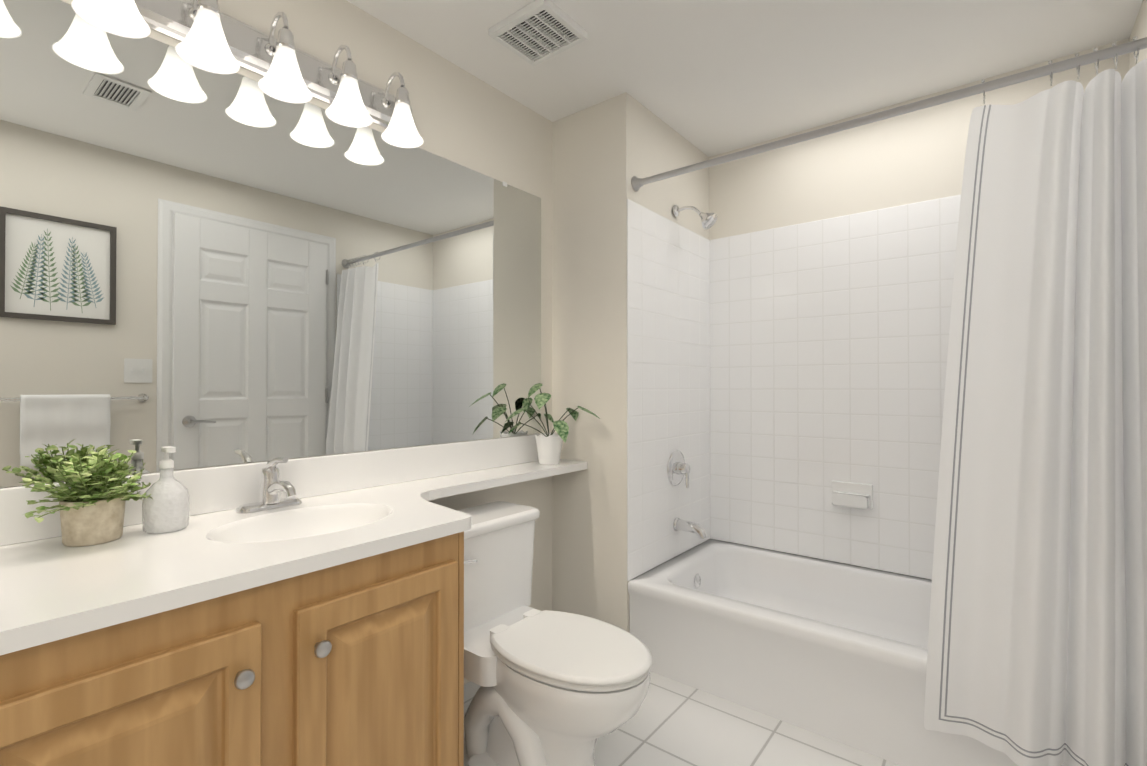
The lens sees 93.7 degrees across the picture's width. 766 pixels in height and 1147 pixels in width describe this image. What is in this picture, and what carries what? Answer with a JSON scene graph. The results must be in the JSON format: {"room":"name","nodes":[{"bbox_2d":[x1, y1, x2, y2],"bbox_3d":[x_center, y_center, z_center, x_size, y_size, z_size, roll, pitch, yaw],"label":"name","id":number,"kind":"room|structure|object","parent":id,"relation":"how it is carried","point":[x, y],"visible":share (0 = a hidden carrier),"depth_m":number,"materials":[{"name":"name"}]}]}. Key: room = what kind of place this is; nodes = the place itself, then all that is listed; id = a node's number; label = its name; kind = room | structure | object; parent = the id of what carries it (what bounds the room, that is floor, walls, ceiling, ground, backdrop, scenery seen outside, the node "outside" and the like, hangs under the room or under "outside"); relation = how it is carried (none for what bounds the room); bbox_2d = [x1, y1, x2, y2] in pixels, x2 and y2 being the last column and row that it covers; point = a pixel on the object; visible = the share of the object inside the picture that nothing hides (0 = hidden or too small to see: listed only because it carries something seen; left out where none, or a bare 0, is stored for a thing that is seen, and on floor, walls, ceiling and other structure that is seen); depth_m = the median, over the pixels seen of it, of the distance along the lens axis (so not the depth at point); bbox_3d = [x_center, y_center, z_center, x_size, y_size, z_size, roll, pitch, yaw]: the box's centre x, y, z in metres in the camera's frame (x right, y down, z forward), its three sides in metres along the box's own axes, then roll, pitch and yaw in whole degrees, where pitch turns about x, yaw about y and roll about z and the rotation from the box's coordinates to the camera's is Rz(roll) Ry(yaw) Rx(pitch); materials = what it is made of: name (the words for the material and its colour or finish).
{"room":"bathroom","nodes":[
{"label":"bathroom","id":0,"kind":"room"},
{"bbox_2d":[218,0,551,432],"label":"wall","id":1,"kind":"structure","parent":0,"point":[460,116],"depth_m":1.94,"materials":[{"name":"beige paint"}]},
{"bbox_2d":[72,0,422,147],"bbox_3d":[-0.822,-0.870,1.346,0.177,0.221,1.060,0,-1,39],"label":"sconce","id":2,"kind":"object","parent":1,"relation":"attached to","point":[209,36],"visible":1,"depth_m":1.40,"materials":[{"name":"white glass"}]},
{"bbox_2d":[0,0,540,486],"bbox_3d":[-0.870,-0.302,1.417,0.007,1.024,2.338,0,-1,39],"label":"mirror","id":3,"kind":"object","parent":1,"relation":"attached to","point":[200,268],"visible":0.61,"depth_m":1.38,"materials":[{"name":"clear glass"}]},
{"bbox_2d":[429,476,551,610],"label":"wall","id":4,"kind":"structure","parent":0,"point":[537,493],"depth_m":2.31,"materials":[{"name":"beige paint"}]},
{"bbox_2d":[552,92,708,631],"bbox_3d":[0.292,-0.020,2.664,0.512,2.290,0.900,0,-1,39],"label":"wall","id":5,"kind":"structure","parent":0,"point":[604,152],"depth_m":2.27,"materials":[{"name":"beige paint"}]},
{"bbox_2d":[0,433,554,544],"bbox_3d":[-0.804,0.269,1.485,0.020,0.114,2.304,0,-1,39],"label":"backsplash","id":6,"kind":"structure","parent":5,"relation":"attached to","point":[210,489],"depth_m":1.53,"materials":[{"name":"white stone"}]},
{"bbox_2d":[627,199,709,580],"bbox_3d":[0.458,0.028,2.455,0.006,1.529,0.779,0,-1,39],"label":"wall tiles","id":7,"kind":"structure","parent":5,"relation":"attached to","point":[668,337],"depth_m":2.38,"materials":[{"name":"white tile"}]},
{"bbox_2d":[673,518,706,538],"bbox_3d":[0.528,0.653,2.413,0.150,0.076,0.060,0,-1,39],"label":"tub spout","id":8,"kind":"object","parent":7,"relation":"attached to","point":[698,530],"visible":1,"depth_m":2.40,"materials":[{"name":"silver metal"}]},
{"bbox_2d":[667,450,689,487],"bbox_3d":[0.496,0.388,2.440,0.069,0.164,0.164,0,-1,39],"label":"handle","id":9,"kind":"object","parent":5,"relation":"attached to","point":[678,468],"depth_m":2.42,"materials":[{"name":"silver metal"}]},
{"bbox_2d":[673,204,716,229],"bbox_3d":[0.547,-0.750,2.410,0.197,0.140,0.080,0,-1,39],"label":"shower head","id":10,"kind":"object","parent":5,"relation":"attached to","point":[708,220],"visible":1,"depth_m":2.38},
{"bbox_2d":[464,671,900,765],"bbox_3d":[0.040,1.162,1.021,2.151,0.100,3.770,0,-1,39],"label":"floor","id":11,"kind":"structure","parent":0,"point":[671,722],"depth_m":1.69,"materials":[{"name":"tile"}]},
{"bbox_2d":[0,525,470,765],"bbox_3d":[-0.877,0.732,0.940,0.580,0.760,1.355,0,-1,39],"label":"bathroom vanity","id":12,"kind":"object","parent":11,"relation":"on","point":[322,624],"depth_m":0.97,"materials":[{"name":"brown wood"}]},
{"bbox_2d":[0,459,587,644],"bbox_3d":[-0.593,0.340,1.316,0.560,0.030,2.304,0,-1,39],"label":"countertop","id":13,"kind":"structure","parent":12,"relation":"on","point":[47,585],"depth_m":1.04,"materials":[{"name":"white stone"}]},
{"bbox_2d":[22,448,152,546],"bbox_3d":[-0.981,0.226,1.077,0.197,0.192,0.180,0,-1,39],"label":"potted plant","id":14,"kind":"object","parent":13,"relation":"on","point":[94,497],"visible":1,"depth_m":1.07,"materials":[{"name":"green plant"}]},
{"bbox_2d":[142,446,189,533],"bbox_3d":[-0.898,0.232,1.187,0.084,0.182,0.084,0,-1,39],"label":"soap bottle","id":15,"kind":"object","parent":13,"relation":"on","point":[166,509],"visible":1,"depth_m":1.16,"materials":[{"name":"white ceramic"}]},
{"bbox_2d":[236,457,301,513],"bbox_3d":[-0.748,0.256,1.367,0.158,0.137,0.156,0,-1,39],"label":"faucet","id":16,"kind":"object","parent":13,"relation":"on","point":[272,486],"visible":1,"depth_m":1.38,"materials":[{"name":"silver metal"}]},
{"bbox_2d":[505,383,599,464],"bbox_3d":[-0.066,0.165,2.154,0.290,0.330,0.322,0,-1,39],"label":"potted plant","id":17,"kind":"object","parent":13,"relation":"on","point":[549,446],"visible":0.96,"depth_m":2.17,"materials":[{"name":"green plant"}]},
{"bbox_2d":[457,501,651,765],"bbox_3d":[-0.149,0.776,1.623,0.859,0.682,0.507,0,-1,39],"label":"toilet","id":18,"kind":"object","parent":11,"relation":"on","point":[557,688],"visible":0.9,"depth_m":1.48,"materials":[{"name":"white ceramic"}]},
{"bbox_2d":[628,539,1067,765],"bbox_3d":[1.049,0.955,1.977,1.515,0.330,0.776,0,-1,39],"label":"bathtub","id":19,"kind":"object","parent":11,"relation":"on","point":[836,651],"visible":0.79,"depth_m":1.90,"materials":[{"name":"white ceramic"}]},
{"bbox_2d":[347,0,1142,156],"bbox_3d":[0.040,-1.228,1.040,2.151,0.100,3.770,0,-1,39],"label":"ceiling","id":20,"kind":"structure","parent":0,"point":[709,78],"depth_m":1.89,"materials":[{"name":"white paint"}]},
{"bbox_2d":[489,0,587,65],"bbox_3d":[-0.117,-1.159,1.787,0.245,0.024,0.219,0,-1,39],"label":"ceiling vent","id":21,"kind":"object","parent":20,"relation":"in","point":[535,32],"visible":1,"depth_m":1.77,"materials":[{"name":"white plastic"}]},
{"bbox_2d":[709,38,1128,579],"bbox_3d":[1.377,-0.023,2.299,1.639,2.290,0.120,0,-1,39],"label":"wall","id":22,"kind":"structure","parent":0,"point":[912,157],"depth_m":2.33,"materials":[{"name":"beige paint"}]},
{"bbox_2d":[710,195,960,579],"bbox_3d":[1.290,0.027,2.287,1.507,1.529,0.006,0,-1,39],"label":"wall tile","id":23,"kind":"structure","parent":22,"relation":"attached to","point":[829,339],"depth_m":2.39,"materials":[{"name":"white tile"}]},
{"bbox_2d":[832,481,872,508],"bbox_3d":[1.192,0.485,2.315,0.160,0.105,0.066,0,-1,39],"label":"soap dish","id":24,"kind":"object","parent":23,"relation":"attached to","point":[853,495],"visible":1,"depth_m":2.30,"materials":[{"name":"white ceramic"}]},
{"bbox_2d":[1129,0,1146,69],"bbox_3d":[0.797,-0.039,0.351,0.120,2.290,3.650,0,-1,39],"label":"wall","id":25,"kind":"structure","parent":0,"point":[1139,30],"depth_m":1.68,"materials":[{"name":"beige paint"}]},
{"bbox_2d":[631,37,1146,190],"bbox_3d":[0.848,-0.822,1.738,1.518,0.060,0.060,0,-1,39],"label":"curtain rod","id":26,"kind":"object","parent":25,"relation":"attached to","point":[1063,65],"visible":1,"depth_m":1.59,"materials":[{"name":"silver metal"}]},
{"bbox_2d":[924,36,1146,765],"bbox_3d":[1.193,0.046,1.379,0.488,1.788,0.242,0,-1,39],"label":"curtain","id":27,"kind":"object","parent":26,"relation":"hanging from","point":[1037,647],"visible":1,"depth_m":1.34,"materials":[{"name":"fabric"}]}
]}

